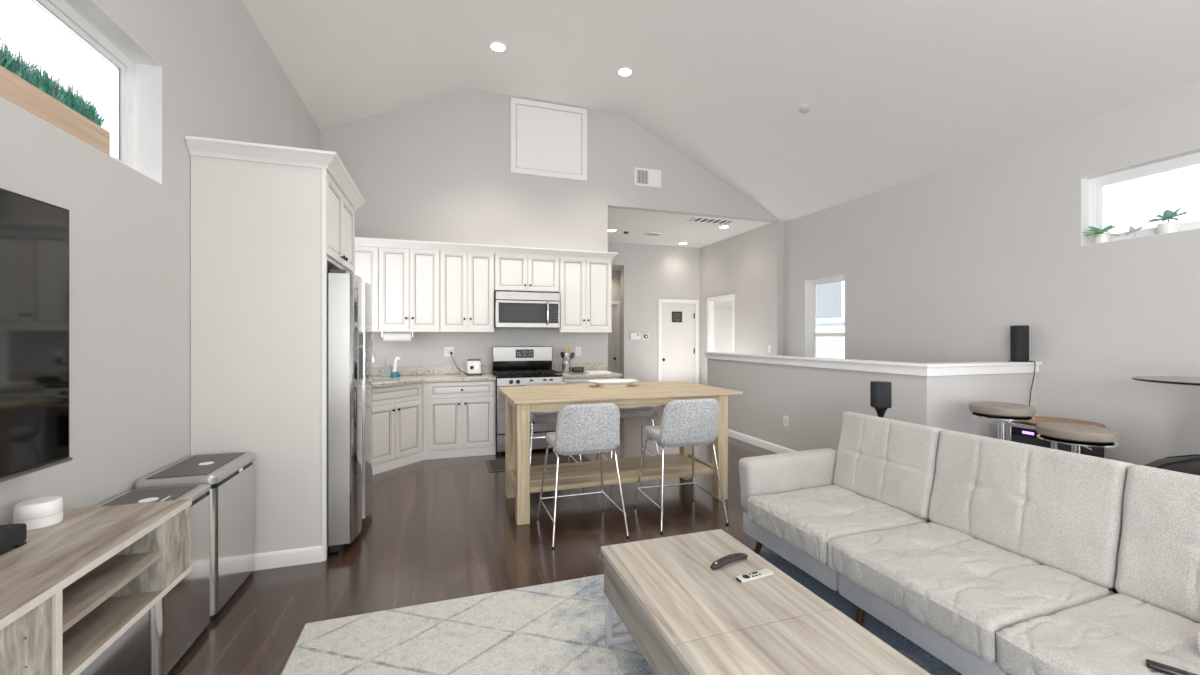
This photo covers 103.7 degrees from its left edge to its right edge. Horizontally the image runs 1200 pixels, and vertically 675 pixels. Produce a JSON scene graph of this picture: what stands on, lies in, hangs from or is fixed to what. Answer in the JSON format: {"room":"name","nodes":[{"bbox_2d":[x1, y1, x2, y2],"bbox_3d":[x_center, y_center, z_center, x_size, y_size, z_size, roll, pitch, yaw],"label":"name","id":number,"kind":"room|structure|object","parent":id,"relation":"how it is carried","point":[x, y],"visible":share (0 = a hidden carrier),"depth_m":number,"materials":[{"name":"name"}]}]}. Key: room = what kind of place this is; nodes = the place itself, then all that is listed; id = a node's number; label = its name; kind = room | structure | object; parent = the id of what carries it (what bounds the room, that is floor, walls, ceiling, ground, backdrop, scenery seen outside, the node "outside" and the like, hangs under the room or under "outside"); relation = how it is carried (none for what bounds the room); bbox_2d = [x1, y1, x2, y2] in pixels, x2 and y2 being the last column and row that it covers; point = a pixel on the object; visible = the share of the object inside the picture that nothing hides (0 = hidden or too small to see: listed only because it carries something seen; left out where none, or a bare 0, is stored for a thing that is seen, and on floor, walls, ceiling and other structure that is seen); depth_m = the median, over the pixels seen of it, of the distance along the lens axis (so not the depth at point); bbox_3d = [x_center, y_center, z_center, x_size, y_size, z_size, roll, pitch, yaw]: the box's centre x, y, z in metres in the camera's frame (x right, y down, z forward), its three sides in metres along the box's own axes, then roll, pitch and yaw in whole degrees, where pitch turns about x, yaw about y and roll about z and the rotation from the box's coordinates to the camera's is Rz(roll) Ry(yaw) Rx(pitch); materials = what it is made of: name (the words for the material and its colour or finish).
{"room":"living room","nodes":[
{"label":"living room","id":0,"kind":"room"},
{"bbox_2d":[0,0,319,524],"bbox_3d":[-1.454,-0.530,-0.283,0.160,3.820,12.370,0,0,-18],"label":"wall","id":1,"kind":"structure","parent":0,"point":[130,231],"depth_m":2.26,"materials":[{"name":"beige paint"}]},
{"bbox_2d":[0,188,72,481],"bbox_3d":[-1.685,-0.009,0.904,0.062,0.886,1.572,0,0,-16],"label":"television","id":2,"kind":"object","parent":1,"relation":"attached to","point":[34,233],"visible":1,"depth_m":1.52,"materials":[{"name":"black glass"}]},
{"bbox_2d":[0,0,161,183],"bbox_3d":[-2.048,-1.095,1.522,0.160,0.610,1.878,0,0,-18],"label":"window","id":3,"kind":"structure","parent":1,"relation":"in","point":[129,93],"depth_m":2.16,"materials":[{"name":"clear glass"}]},
{"bbox_2d":[0,28,110,155],"bbox_3d":[-1.980,-0.932,1.419,0.172,0.280,1.460,0,0,-20],"label":"planter","id":4,"kind":"object","parent":3,"relation":"on","point":[33,91],"visible":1,"depth_m":1.75,"materials":[{"name":"brown wood"}]},
{"bbox_2d":[0,499,191,674],"bbox_3d":[-1.518,0.776,0.877,0.441,0.283,1.915,0,0,-18],"label":"tv console","id":5,"kind":"object","parent":1,"relation":"attached to","point":[78,583],"visible":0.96,"depth_m":1.43,"materials":[{"name":"brown wood"}]},
{"bbox_2d":[0,523,26,552],"bbox_3d":[-1.676,0.600,1.038,0.100,0.070,0.840,0,0,-18],"label":"soundbar","id":6,"kind":"object","parent":5,"relation":"on","point":[11,535],"visible":1,"depth_m":1.40,"materials":[{"name":"black plastic"}]},
{"bbox_2d":[13,496,62,530],"bbox_3d":[-1.897,0.593,1.592,0.110,0.084,0.110,0,0,-18],"label":"router","id":7,"kind":"object","parent":5,"relation":"on","point":[42,512],"visible":0.93,"depth_m":1.56,"materials":[{"name":"white plastic"}]},
{"bbox_2d":[62,551,162,632],"bbox_3d":[-1.681,0.766,1.386,0.425,0.018,0.467,0,0,-18],"label":"shelf","id":8,"kind":"object","parent":5,"relation":"attached to","point":[79,598],"depth_m":1.46,"materials":[{"name":"brown wood"}]},
{"bbox_2d":[172,405,777,674],"bbox_3d":[1.005,1.440,2.962,7.140,0.120,17.000,0,0,-18],"label":"floor","id":9,"kind":"structure","parent":0,"point":[433,530],"depth_m":3.19,"materials":[{"name":"brown wood"}]},
{"bbox_2d":[79,484,210,674],"bbox_3d":[-1.933,1.034,1.991,0.326,0.692,0.446,0,0,-18],"label":"trash can","id":10,"kind":"object","parent":9,"relation":"on","point":[157,643],"visible":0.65,"depth_m":1.97,"materials":[{"name":"silver metal"}]},
{"bbox_2d":[135,452,254,622],"bbox_3d":[-2.093,1.021,2.475,0.326,0.718,0.526,0,0,-18],"label":"trash can","id":11,"kind":"object","parent":9,"relation":"on","point":[231,476],"visible":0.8,"depth_m":2.43,"materials":[{"name":"silver metal"}]},
{"bbox_2d":[185,135,364,570],"bbox_3d":[-2.144,0.123,3.285,0.753,2.513,1.112,0,0,-18],"label":"tall cabinet","id":12,"kind":"object","parent":9,"relation":"on","point":[270,224],"visible":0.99,"depth_m":2.82,"materials":[{"name":"white wood"}]},
{"bbox_2d":[327,269,372,552],"bbox_3d":[-2.076,0.474,3.307,0.802,1.812,0.916,0,0,-18],"label":"refrigerator","id":13,"kind":"object","parent":9,"relation":"on","point":[349,298],"visible":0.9,"depth_m":2.98,"materials":[{"name":"silver metal"}]},
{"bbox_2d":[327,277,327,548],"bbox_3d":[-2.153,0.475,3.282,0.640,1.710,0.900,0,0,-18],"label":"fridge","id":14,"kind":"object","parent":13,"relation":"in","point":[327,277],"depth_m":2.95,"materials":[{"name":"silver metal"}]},
{"bbox_2d":[373,383,422,474],"bbox_3d":[-2.414,0.943,4.753,1.157,0.874,1.958,0,0,-18],"label":"base cabinet","id":15,"kind":"object","parent":9,"relation":"on","point":[398,409],"visible":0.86,"depth_m":4.98,"materials":[{"name":"white wood"}]},
{"bbox_2d":[373,365,495,387],"bbox_3d":[-2.037,0.430,4.877,1.960,0.145,1.959,0,0,-18],"label":"countertop","id":16,"kind":"structure","parent":15,"relation":"on","point":[415,374],"depth_m":5.68,"materials":[{"name":"stone"}]},
{"bbox_2d":[373,378,394,382],"bbox_3d":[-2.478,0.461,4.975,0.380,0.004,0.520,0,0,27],"label":"sink","id":17,"kind":"object","parent":16,"relation":"in","point":[374,379],"visible":0.41,"depth_m":5.07,"materials":[{"name":"silver metal"}]},
{"bbox_2d":[382,359,391,376],"bbox_3d":[-2.499,0.358,5.521,0.100,0.210,0.070,0,0,-18],"label":"caddy","id":18,"kind":"object","parent":16,"relation":"on","point":[386,370],"visible":0.93,"depth_m":5.49,"materials":[{"name":"grey"}]},
{"bbox_2d":[391,356,400,376],"bbox_3d":[-2.393,0.341,5.519,0.095,0.244,0.098,0,0,43],"label":"wand","id":19,"kind":"object","parent":16,"relation":"on","point":[395,373],"visible":0.99,"depth_m":5.50,"materials":[{"name":"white plastic"}]},
{"bbox_2d":[466,359,481,375],"bbox_3d":[-1.563,0.367,5.844,0.180,0.192,0.180,0,0,-18],"label":"toaster","id":20,"kind":"object","parent":16,"relation":"on","point":[473,365],"visible":1,"depth_m":5.78,"materials":[{"name":"white plastic"}]},
{"bbox_2d":[423,380,495,459],"bbox_3d":[-1.697,0.943,5.689,0.800,0.874,0.627,0,0,-18],"label":"base cabinet","id":21,"kind":"object","parent":9,"relation":"on","point":[459,417],"visible":1,"depth_m":5.42,"materials":[{"name":"white wood"}]},
{"bbox_2d":[492,346,562,454],"bbox_3d":[-0.916,0.749,5.874,0.780,1.262,0.707,0,0,-18],"label":"stove","id":22,"kind":"object","parent":9,"relation":"on","point":[518,365],"visible":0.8,"depth_m":5.71,"materials":[{"name":"silver metal"}]},
{"bbox_2d":[496,378,556,452],"bbox_3d":[-0.916,0.912,5.874,0.780,0.875,0.707,0,0,-18],"label":"oven","id":23,"kind":"object","parent":22,"relation":"in","point":[539,442],"depth_m":5.55,"materials":[{"name":"silver glass"}]},
{"bbox_2d":[492,372,562,377],"bbox_3d":[-0.916,0.465,5.875,0.780,0.020,0.605,0,0,-18],"label":"cooktop","id":24,"kind":"object","parent":22,"relation":"in","point":[497,374],"depth_m":5.65,"materials":[{"name":"black metal"}]},
{"bbox_2d":[486,454,590,471],"bbox_3d":[-0.673,1.374,5.216,1.120,0.012,0.470,0,0,-18],"label":"kitchen mat","id":25,"kind":"object","parent":9,"relation":"on","point":[497,465],"visible":0.55,"depth_m":5.20,"materials":[{"name":"grey"}]},
{"bbox_2d":[526,381,581,465],"bbox_3d":[-0.484,0.914,4.610,0.548,0.932,0.558,0,0,-18],"label":"bar stool","id":26,"kind":"object","parent":9,"relation":"on","point":[535,416],"visible":0.28,"depth_m":4.40,"materials":[{"name":"grey fabric"}]},
{"bbox_2d":[536,403,628,548],"bbox_3d":[-0.141,0.914,3.422,0.548,0.932,0.558,0,0,-18],"label":"bar stool","id":27,"kind":"object","parent":9,"relation":"on","point":[580,428],"visible":1,"depth_m":3.19,"materials":[{"name":"grey fabric"}]},
{"bbox_2d":[563,377,619,444],"bbox_3d":[-0.194,0.943,6.183,0.765,0.874,0.627,0,0,-18],"label":"base cabinet","id":28,"kind":"object","parent":9,"relation":"on","point":[568,381],"visible":0.06,"depth_m":5.88,"materials":[{"name":"white wood"}]},
{"bbox_2d":[552,363,621,377],"bbox_3d":[-0.186,0.430,6.188,0.788,0.145,0.624,0,0,-18],"label":"countertop","id":29,"kind":"structure","parent":28,"relation":"on","point":[587,366],"depth_m":6.23,"materials":[{"name":"stone"}]},
{"bbox_2d":[562,361,569,372],"bbox_3d":[-0.446,0.388,6.222,0.108,0.150,0.108,0,0,-18],"label":"utensil crock","id":30,"kind":"object","parent":29,"relation":"on","point":[565,364],"visible":0.99,"depth_m":6.18,"materials":[{"name":"silver metal"}]},
{"bbox_2d":[571,367,583,372],"bbox_3d":[-0.296,0.425,6.240,0.155,0.076,0.076,0,0,-18],"label":"spice jar","id":31,"kind":"object","parent":29,"relation":"on","point":[573,369],"visible":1,"depth_m":6.21,"materials":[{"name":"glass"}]},
{"bbox_2d":[584,370,611,373],"bbox_3d":[-0.044,0.455,6.249,0.300,0.016,0.340,0,0,-18],"label":"cutting board","id":32,"kind":"object","parent":29,"relation":"on","point":[587,371],"visible":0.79,"depth_m":6.19,"materials":[{"name":"white plastic"}]},
{"bbox_2d":[498,381,742,524],"bbox_3d":[0.131,0.922,4.235,1.945,0.915,1.075,0,0,-18],"label":"island table","id":33,"kind":"object","parent":9,"relation":"on","point":[522,479],"visible":0.92,"depth_m":3.98,"materials":[{"name":"brown wood"}]},
{"bbox_2d":[588,379,637,386],"bbox_3d":[0.126,0.440,4.515,0.490,0.051,0.260,0,0,-10],"label":"platter","id":34,"kind":"object","parent":33,"relation":"on","point":[613,382],"visible":1,"depth_m":4.45,"materials":[{"name":"white ceramic"}]},
{"bbox_2d":[530,453,713,492],"bbox_3d":[0.126,1.155,4.084,1.600,0.040,0.600,0,0,-18],"label":"shelf","id":35,"kind":"object","parent":33,"relation":"attached to","point":[574,475],"depth_m":3.99,"materials":[{"name":"brown wood"}]},
{"bbox_2d":[281,547,962,674],"bbox_3d":[0.661,1.374,1.262,3.315,0.012,3.185,0,0,-18],"label":"area rug","id":36,"kind":"object","parent":9,"relation":"on","point":[555,628],"visible":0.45,"depth_m":2.15,"materials":[{"name":"white fabric"}]},
{"bbox_2d":[601,529,930,674],"bbox_3d":[0.529,1.159,1.550,0.630,0.420,1.455,0,0,-18],"label":"coffee table","id":37,"kind":"object","parent":36,"relation":"on","point":[685,616],"visible":1,"depth_m":1.62,"materials":[{"name":"grey wood"}]},
{"bbox_2d":[710,553,747,569],"bbox_3d":[0.544,0.934,1.979,0.206,0.025,0.038,0,0,-32],"label":"remote control","id":38,"kind":"object","parent":37,"relation":"on","point":[730,558],"visible":1,"depth_m":1.96,"materials":[{"name":"black plastic"}]},
{"bbox_2d":[736,569,773,582],"bbox_3d":[0.615,0.944,1.869,0.166,0.011,0.040,0,0,-24],"label":"remote control","id":39,"kind":"object","parent":37,"relation":"on","point":[762,573],"visible":1,"depth_m":1.86,"materials":[{"name":"white plastic"}]},
{"bbox_2d":[739,411,1199,674],"bbox_3d":[1.636,0.924,2.017,0.918,0.887,2.390,0,0,-18],"label":"sofa","id":40,"kind":"object","parent":36,"relation":"on","point":[991,556],"visible":1,"depth_m":1.94,"materials":[{"name":"fabric"}]},
{"bbox_2d":[747,485,928,564],"bbox_3d":[1.315,1.027,2.673,0.716,0.162,0.634,0,0,-18],"label":"seat cushion","id":41,"kind":"object","parent":40,"relation":"on","point":[807,517],"depth_m":2.58,"materials":[{"name":"beige fabric"}]},
{"bbox_2d":[833,411,946,519],"bbox_3d":[1.706,0.731,2.805,0.225,0.501,0.633,0,0,-18],"label":"cushion","id":42,"kind":"object","parent":40,"relation":"on","point":[890,463],"depth_m":2.71,"materials":[{"name":"beige fabric"}]},
{"bbox_2d":[827,522,1114,663],"bbox_3d":[1.529,1.026,2.025,0.716,0.165,0.725,0,0,-18],"label":"seat cushion","id":43,"kind":"object","parent":40,"relation":"on","point":[968,586],"depth_m":1.89,"materials":[{"name":"beige fabric"}]},
{"bbox_2d":[929,429,1134,588],"bbox_3d":[1.920,0.732,2.158,0.224,0.498,0.716,0,0,-18],"label":"cushion","id":44,"kind":"object","parent":40,"relation":"on","point":[1061,511],"depth_m":2.04,"materials":[{"name":"beige fabric"}]},
{"bbox_2d":[996,593,1199,674],"bbox_3d":[1.753,1.027,1.337,0.716,0.161,0.719,0,0,-18],"label":"seat cushion","id":45,"kind":"object","parent":40,"relation":"on","point":[1099,633],"depth_m":1.51,"materials":[{"name":"beige fabric"}]},
{"bbox_2d":[1115,465,1199,622],"bbox_3d":[2.147,0.732,1.466,0.224,0.499,0.725,0,0,-18],"label":"cushion","id":46,"kind":"object","parent":40,"relation":"on","point":[1157,510],"depth_m":1.69,"materials":[{"name":"beige fabric"}]},
{"bbox_2d":[1146,659,1196,674],"bbox_3d":[1.612,0.938,1.325,0.100,0.016,0.032,0,0,44],"label":"remote control","id":47,"kind":"object","parent":40,"relation":"on","point":[1154,665],"visible":1,"depth_m":1.33,"materials":[{"name":"black plastic"}]},
{"bbox_2d":[1196,632,1199,652],"bbox_3d":[1.850,0.915,1.361,0.144,0.084,0.154,0,0,-18],"label":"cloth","id":48,"kind":"object","parent":40,"relation":"on","point":[1198,634],"visible":1,"depth_m":1.40,"materials":[{"name":"white fabric"}]},
{"bbox_2d":[596,378,658,460],"bbox_3d":[0.285,0.914,4.863,0.548,0.932,0.558,0,0,-15],"label":"bar stool","id":49,"kind":"object","parent":9,"relation":"on","point":[640,412],"visible":0.32,"depth_m":4.69,"materials":[{"name":"grey fabric"}]},
{"bbox_2d":[634,399,728,532],"bbox_3d":[0.613,0.914,3.659,0.548,0.932,0.558,0,0,-16],"label":"bar stool","id":50,"kind":"object","parent":9,"relation":"on","point":[692,422],"visible":1,"depth_m":3.42,"materials":[{"name":"grey fabric"}]},
{"bbox_2d":[874,407,887,417],"bbox_3d":[1.920,0.928,3.221,0.260,0.904,0.260,0,0,-18],"label":"speaker stand","id":51,"kind":"object","parent":9,"relation":"on","point":[880,411],"visible":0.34,"depth_m":3.20,"materials":[{"name":"black plastic"}]},
{"bbox_2d":[870,381,891,407],"bbox_3d":[1.920,0.390,3.221,0.124,0.171,0.120,0,0,27],"label":"speaker","id":52,"kind":"object","parent":51,"relation":"on","point":[880,391],"visible":1,"depth_m":3.17},
{"bbox_2d":[969,401,1035,439],"bbox_3d":[3.114,0.948,3.655,0.400,0.864,0.400,0,0,-18],"label":"bar stool","id":53,"kind":"object","parent":9,"relation":"on","point":[1002,412],"visible":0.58,"depth_m":3.56,"materials":[{"name":"beige leather"}]},
{"bbox_2d":[1005,421,1103,457],"bbox_3d":[3.760,1.044,3.900,0.620,0.672,0.346,0,0,-18],"label":"wine cooler","id":54,"kind":"object","parent":9,"relation":"on","point":[1021,432],"visible":0.21,"depth_m":3.81,"materials":[{"name":"black plastic"}]},
{"bbox_2d":[1020,416,1105,427],"bbox_3d":[3.779,0.699,3.874,0.524,0.018,0.524,0,0,-18],"label":"round board","id":55,"kind":"object","parent":54,"relation":"on","point":[1039,419],"visible":0.51,"depth_m":3.87,"materials":[{"name":"brown wood"}]},
{"bbox_2d":[1036,422,1119,453],"bbox_3d":[3.232,0.992,3.200,0.400,0.777,0.400,0,0,-18],"label":"bar stool","id":56,"kind":"object","parent":9,"relation":"on","point":[1075,435],"visible":0.53,"depth_m":3.10,"materials":[{"name":"beige leather"}]},
{"bbox_2d":[1131,376,1199,385],"bbox_3d":[3.962,0.828,2.997,0.770,1.104,0.770,0,0,-18],"label":"pub table","id":57,"kind":"object","parent":9,"relation":"on","point":[1180,380],"visible":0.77,"depth_m":3.10,"materials":[{"name":"black wood"}]},
{"bbox_2d":[1143,454,1199,475],"bbox_3d":[3.316,1.006,2.493,0.931,0.748,0.922,0,0,-18],"label":"chair","id":58,"kind":"object","parent":9,"relation":"on","point":[1190,464],"visible":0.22,"depth_m":2.55,"materials":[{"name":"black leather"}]},
{"bbox_2d":[320,89,779,373],"bbox_3d":[-0.185,-0.895,6.582,6.540,4.550,0.120,0,0,-18],"label":"wall","id":59,"kind":"structure","parent":0,"point":[437,169],"depth_m":6.11,"materials":[{"name":"beige paint"}]},
{"bbox_2d":[355,246,378,331],"bbox_3d":[-2.906,-0.561,5.448,0.662,0.988,0.334,0,0,-18],"label":"upper cabinet","id":60,"kind":"object","parent":59,"relation":"attached to","point":[366,258],"visible":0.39,"depth_m":5.38,"materials":[{"name":"white wood"}]},
{"bbox_2d":[379,247,439,331],"bbox_3d":[-2.269,-0.561,5.644,0.662,0.988,0.359,0,0,-18],"label":"upper cabinet","id":61,"kind":"object","parent":59,"relation":"attached to","point":[409,279],"visible":1,"depth_m":5.51,"materials":[{"name":"white wood"}]},
{"bbox_2d":[382,332,412,341],"bbox_3d":[-2.398,-0.024,5.580,0.342,0.148,0.110,0,0,-18],"label":"paper towel roll","id":62,"kind":"object","parent":61,"relation":"hanging from","point":[387,336],"visible":0.92,"depth_m":5.54,"materials":[{"name":"white paper"}]},
{"bbox_2d":[373,365,490,375],"bbox_3d":[-2.037,0.410,4.877,1.960,0.105,1.959,0,0,-18],"label":"backsplash","id":63,"kind":"structure","parent":59,"relation":"attached to","point":[415,370],"depth_m":5.86,"materials":[{"name":"stone"}]},
{"bbox_2d":[444,347,453,356],"bbox_3d":[-1.903,0.180,5.949,0.120,0.120,0.008,0,0,-18],"label":"outlet","id":64,"kind":"object","parent":59,"relation":"attached to","point":[447,350],"visible":1,"depth_m":5.94,"materials":[{"name":"white plastic"}]},
{"bbox_2d":[440,250,493,331],"bbox_3d":[-1.651,-0.561,5.848,0.633,0.988,0.359,0,0,-18],"label":"upper cabinet","id":65,"kind":"object","parent":59,"relation":"attached to","point":[466,278],"visible":1,"depth_m":5.70,"materials":[{"name":"white wood"}]},
{"bbox_2d":[494,253,558,292],"bbox_3d":[-0.957,-0.820,6.075,0.813,0.470,0.359,0,0,-18],"label":"upper cabinet","id":66,"kind":"object","parent":59,"relation":"attached to","point":[512,272],"visible":0.98,"depth_m":5.93,"materials":[{"name":"white wood"}]},
{"bbox_2d":[494,291,559,327],"bbox_3d":[-0.944,-0.345,6.034,0.806,0.440,0.447,0,0,-18],"label":"microwave","id":67,"kind":"object","parent":66,"relation":"attached to","point":[511,309],"visible":0.98,"depth_m":5.88,"materials":[{"name":"grey metal"}]},
{"bbox_2d":[510,97,586,180],"bbox_3d":[-0.678,-2.658,6.345,1.052,0.985,0.022,0,0,-18],"label":"access panel","id":68,"kind":"object","parent":59,"relation":"attached to","point":[548,140],"visible":1,"depth_m":6.34,"materials":[{"name":"white paint"}]},
{"bbox_2d":[576,347,580,355],"bbox_3d":[-0.298,0.190,6.477,0.075,0.118,0.008,0,0,-18],"label":"outlet","id":69,"kind":"object","parent":59,"relation":"attached to","point":[578,349],"visible":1,"depth_m":6.47,"materials":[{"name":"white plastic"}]},
{"bbox_2d":[552,363,605,371],"bbox_3d":[-0.290,0.410,6.472,0.768,0.105,0.020,0,0,-18],"label":"backsplash","id":70,"kind":"structure","parent":59,"relation":"attached to","point":[587,366],"depth_m":6.50,"materials":[{"name":"stone"}]},
{"bbox_2d":[554,257,611,331],"bbox_3d":[-0.226,-0.561,6.316,0.713,0.988,0.359,0,0,-18],"label":"upper cabinet","id":71,"kind":"object","parent":59,"relation":"attached to","point":[585,284],"visible":1,"depth_m":6.17,"materials":[{"name":"white wood"}]},
{"bbox_2d":[355,237,617,259],"bbox_3d":[-1.518,-1.084,5.882,3.571,0.088,0.376,0,0,-18],"label":"crown molding","id":72,"kind":"structure","parent":71,"relation":"attached to","point":[359,241],"depth_m":5.73,"materials":[{"name":"white wood"}]},
{"bbox_2d":[634,167,660,187],"bbox_3d":[0.693,-2.308,6.801,0.419,0.255,0.012,0,0,-18],"label":"air vent","id":73,"kind":"object","parent":59,"relation":"in","point":[643,176],"visible":1,"depth_m":6.80,"materials":[{"name":"grey metal"}]},
{"bbox_2d":[612,271,620,372],"bbox_3d":[0.483,-0.070,10.185,3.180,2.900,0.150,0,0,-18],"label":"wall","id":74,"kind":"structure","parent":0,"point":[616,275],"depth_m":10.07,"materials":[{"name":"beige paint"}]},
{"bbox_2d":[608,301,620,378],"bbox_3d":[-0.016,0.303,10.007,0.910,2.160,0.158,0,0,-18],"label":"door","id":75,"kind":"structure","parent":74,"relation":"in","point":[614,337],"depth_m":10.06,"materials":[{"name":"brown wood"}]},
{"bbox_2d":[612,266,620,270],"bbox_3d":[0.510,-1.470,9.784,2.980,0.100,0.630,0,0,-18],"label":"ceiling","id":76,"kind":"structure","parent":0,"point":[614,268],"depth_m":9.69,"materials":[{"name":"paint"}]},
{"bbox_2d":[608,242,699,383],"bbox_3d":[0.682,-0.240,9.419,3.080,3.240,0.170,0,0,-18],"label":"wall","id":77,"kind":"structure","parent":0,"point":[649,273],"depth_m":9.41,"materials":[{"name":"beige paint"}]},
{"bbox_2d":[630,333,639,339],"bbox_3d":[0.700,-0.025,9.318,0.210,0.130,0.033,0,0,-18],"label":"thermostat","id":78,"kind":"object","parent":77,"relation":"attached to","point":[633,336],"visible":1,"depth_m":9.30,"materials":[{"name":"white plastic"}]},
{"bbox_2d":[642,333,648,339],"bbox_3d":[0.915,-0.020,9.385,0.140,0.130,0.041,0,0,-18],"label":"thermostat","id":79,"kind":"object","parent":77,"relation":"attached to","point":[645,336],"visible":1,"depth_m":9.38,"materials":[{"name":"white plastic"}]},
{"bbox_2d":[658,299,698,405],"bbox_3d":[1.587,0.303,9.692,0.920,2.160,0.158,0,0,-18],"label":"door","id":80,"kind":"structure","parent":77,"relation":"in","point":[678,342],"depth_m":9.65,"materials":[{"name":"white wood"}]},
{"bbox_2d":[672,311,681,321],"bbox_3d":[1.576,-0.420,9.631,0.230,0.220,0.012,0,0,-18],"label":"door sign","id":81,"kind":"object","parent":80,"relation":"attached to","point":[676,316],"visible":1,"depth_m":9.62,"materials":[{"name":"grey"}]},
{"bbox_2d":[608,208,771,247],"bbox_3d":[1.119,-1.910,8.379,3.260,0.100,2.480,0,0,-18],"label":"ceiling","id":82,"kind":"structure","parent":0,"point":[675,228],"depth_m":8.04,"materials":[{"name":"paint"}]},
{"bbox_2d":[642,232,663,236],"bbox_3d":[0.952,-1.854,8.471,0.304,0.012,0.260,0,0,-18],"label":"ceiling vent","id":83,"kind":"object","parent":82,"relation":"in","point":[654,234],"visible":1,"depth_m":8.48,"materials":[{"name":"grey metal"}]},
{"bbox_2d":[686,217,735,224],"bbox_3d":[1.760,-1.854,7.484,0.744,0.012,0.280,0,0,-18],"label":"ceiling vent","id":84,"kind":"object","parent":82,"relation":"in","point":[693,219],"visible":1,"depth_m":7.47,"materials":[{"name":"grey metal"}]},
{"bbox_2d":[241,0,1199,222],"bbox_3d":[1.728,-2.524,0.763,6.860,1.532,12.370,0,0,-18],"label":"ceiling","id":85,"kind":"structure","parent":0,"point":[895,92],"depth_m":4.61,"materials":[{"name":"paint"}]},
{"bbox_2d":[489,41,506,51],"bbox_3d":[-1.111,-3.165,5.130,0.190,0.010,0.190,0,0,-18],"label":"recessed light","id":86,"kind":"object","parent":85,"relation":"in","point":[497,46],"visible":1,"depth_m":5.12,"materials":[{"name":"white"}]},
{"bbox_2d":[617,67,632,75],"bbox_3d":[0.297,-3.165,5.614,0.190,0.010,0.190,0,0,-18],"label":"recessed light","id":87,"kind":"object","parent":85,"relation":"in","point":[624,71],"visible":1,"depth_m":5.60,"materials":[{"name":"white"}]},
{"bbox_2d":[799,104,809,112],"bbox_3d":[2.237,-2.504,5.157,0.108,0.072,0.110,0,0,-18],"label":"smoke detector","id":88,"kind":"object","parent":85,"relation":"attached to","point":[803,108],"visible":1,"depth_m":5.13,"materials":[{"name":"grey plastic"}]},
{"bbox_2d":[700,221,783,384],"bbox_3d":[2.340,-0.240,9.243,0.160,3.240,3.600,0,0,-18],"label":"wall","id":89,"kind":"structure","parent":0,"point":[749,265],"depth_m":8.17,"materials":[{"name":"beige paint"}]},
{"bbox_2d":[707,294,734,352],"bbox_3d":[2.378,0.293,9.066,0.158,2.180,0.950,0,0,-18],"label":"door","id":90,"kind":"structure","parent":89,"relation":"in","point":[720,309],"depth_m":9.20,"materials":[{"name":"white wood"}]},
{"bbox_2d":[707,359,1036,450],"bbox_3d":[2.813,0.850,5.730,1.375,1.060,3.430,0,0,-18],"label":"wall","id":91,"kind":"structure","parent":0,"point":[814,400],"depth_m":4.86,"materials":[{"name":"beige paint"}]},
{"bbox_2d":[728,429,796,453],"bbox_3d":[2.809,1.333,5.722,1.389,0.095,3.444,0,0,-18],"label":"baseboard","id":92,"kind":"structure","parent":91,"relation":"attached to","point":[766,445],"depth_m":5.93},
{"bbox_2d":[783,416,787,426],"bbox_3d":[2.165,0.975,5.491,0.008,0.118,0.075,0,0,-18],"label":"outlet","id":93,"kind":"object","parent":91,"relation":"attached to","point":[785,418],"visible":1,"depth_m":5.49,"materials":[{"name":"white plastic"}]},
{"bbox_2d":[704,352,1041,375],"bbox_3d":[2.794,0.271,5.724,1.415,0.098,3.510,0,0,-18],"label":"trim","id":94,"kind":"structure","parent":91,"relation":"attached to","point":[994,367],"depth_m":4.25,"materials":[{"name":"white wood"}]},
{"bbox_2d":[1009,325,1031,361],"bbox_3d":[3.861,0.056,4.328,0.170,0.332,0.170,0,0,-18],"label":"speaker","id":95,"kind":"object","parent":94,"relation":"on","point":[1019,334],"visible":0.99,"depth_m":4.29},
{"bbox_2d":[1029,361,1035,405],"bbox_3d":[3.901,0.544,4.251,0.026,0.672,0.051,0,0,-34],"label":"power cord","id":96,"kind":"object","parent":95,"relation":"hanging from","point":[1032,361],"visible":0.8,"depth_m":4.25,"materials":[{"name":"black plastic"}]},
{"bbox_2d":[784,82,1199,464],"bbox_3d":[4.929,-0.237,1.752,0.160,3.235,12.250,0,0,-18],"label":"wall","id":97,"kind":"structure","parent":0,"point":[939,266],"depth_m":4.26,"materials":[{"name":"beige paint"}]},
{"bbox_2d":[805,273,844,358],"bbox_3d":[3.275,-0.220,6.766,0.150,1.300,0.758,0,0,-18],"label":"window","id":98,"kind":"structure","parent":97,"relation":"in","point":[824,296],"depth_m":6.88,"materials":[{"name":"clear glass"}]},
{"bbox_2d":[1081,148,1199,245],"bbox_3d":[4.404,-1.071,3.334,0.150,0.578,1.492,0,0,-18],"label":"window","id":99,"kind":"structure","parent":97,"relation":"in","point":[1133,195],"depth_m":3.75,"materials":[{"name":"clear glass"}]},
{"bbox_2d":[1083,225,1119,243],"bbox_3d":[4.171,-0.858,3.931,0.196,0.147,0.259,0,0,21],"label":"potted plant","id":100,"kind":"object","parent":99,"relation":"on","point":[1099,236],"visible":0.96,"depth_m":3.90,"materials":[{"name":"green plant"}]},
{"bbox_2d":[1125,224,1153,235],"bbox_3d":[4.246,-0.841,3.711,0.045,0.113,0.173,0,0,-18],"label":"bird figurine","id":101,"kind":"object","parent":99,"relation":"on","point":[1131,229],"visible":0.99,"depth_m":3.74,"materials":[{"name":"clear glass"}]},
{"bbox_2d":[1141,207,1192,233],"bbox_3d":[4.276,-0.877,3.549,0.246,0.187,0.181,0,0,40],"label":"potted plant","id":102,"kind":"object","parent":99,"relation":"on","point":[1168,227],"visible":0.98,"depth_m":3.53,"materials":[{"name":"green plant"}]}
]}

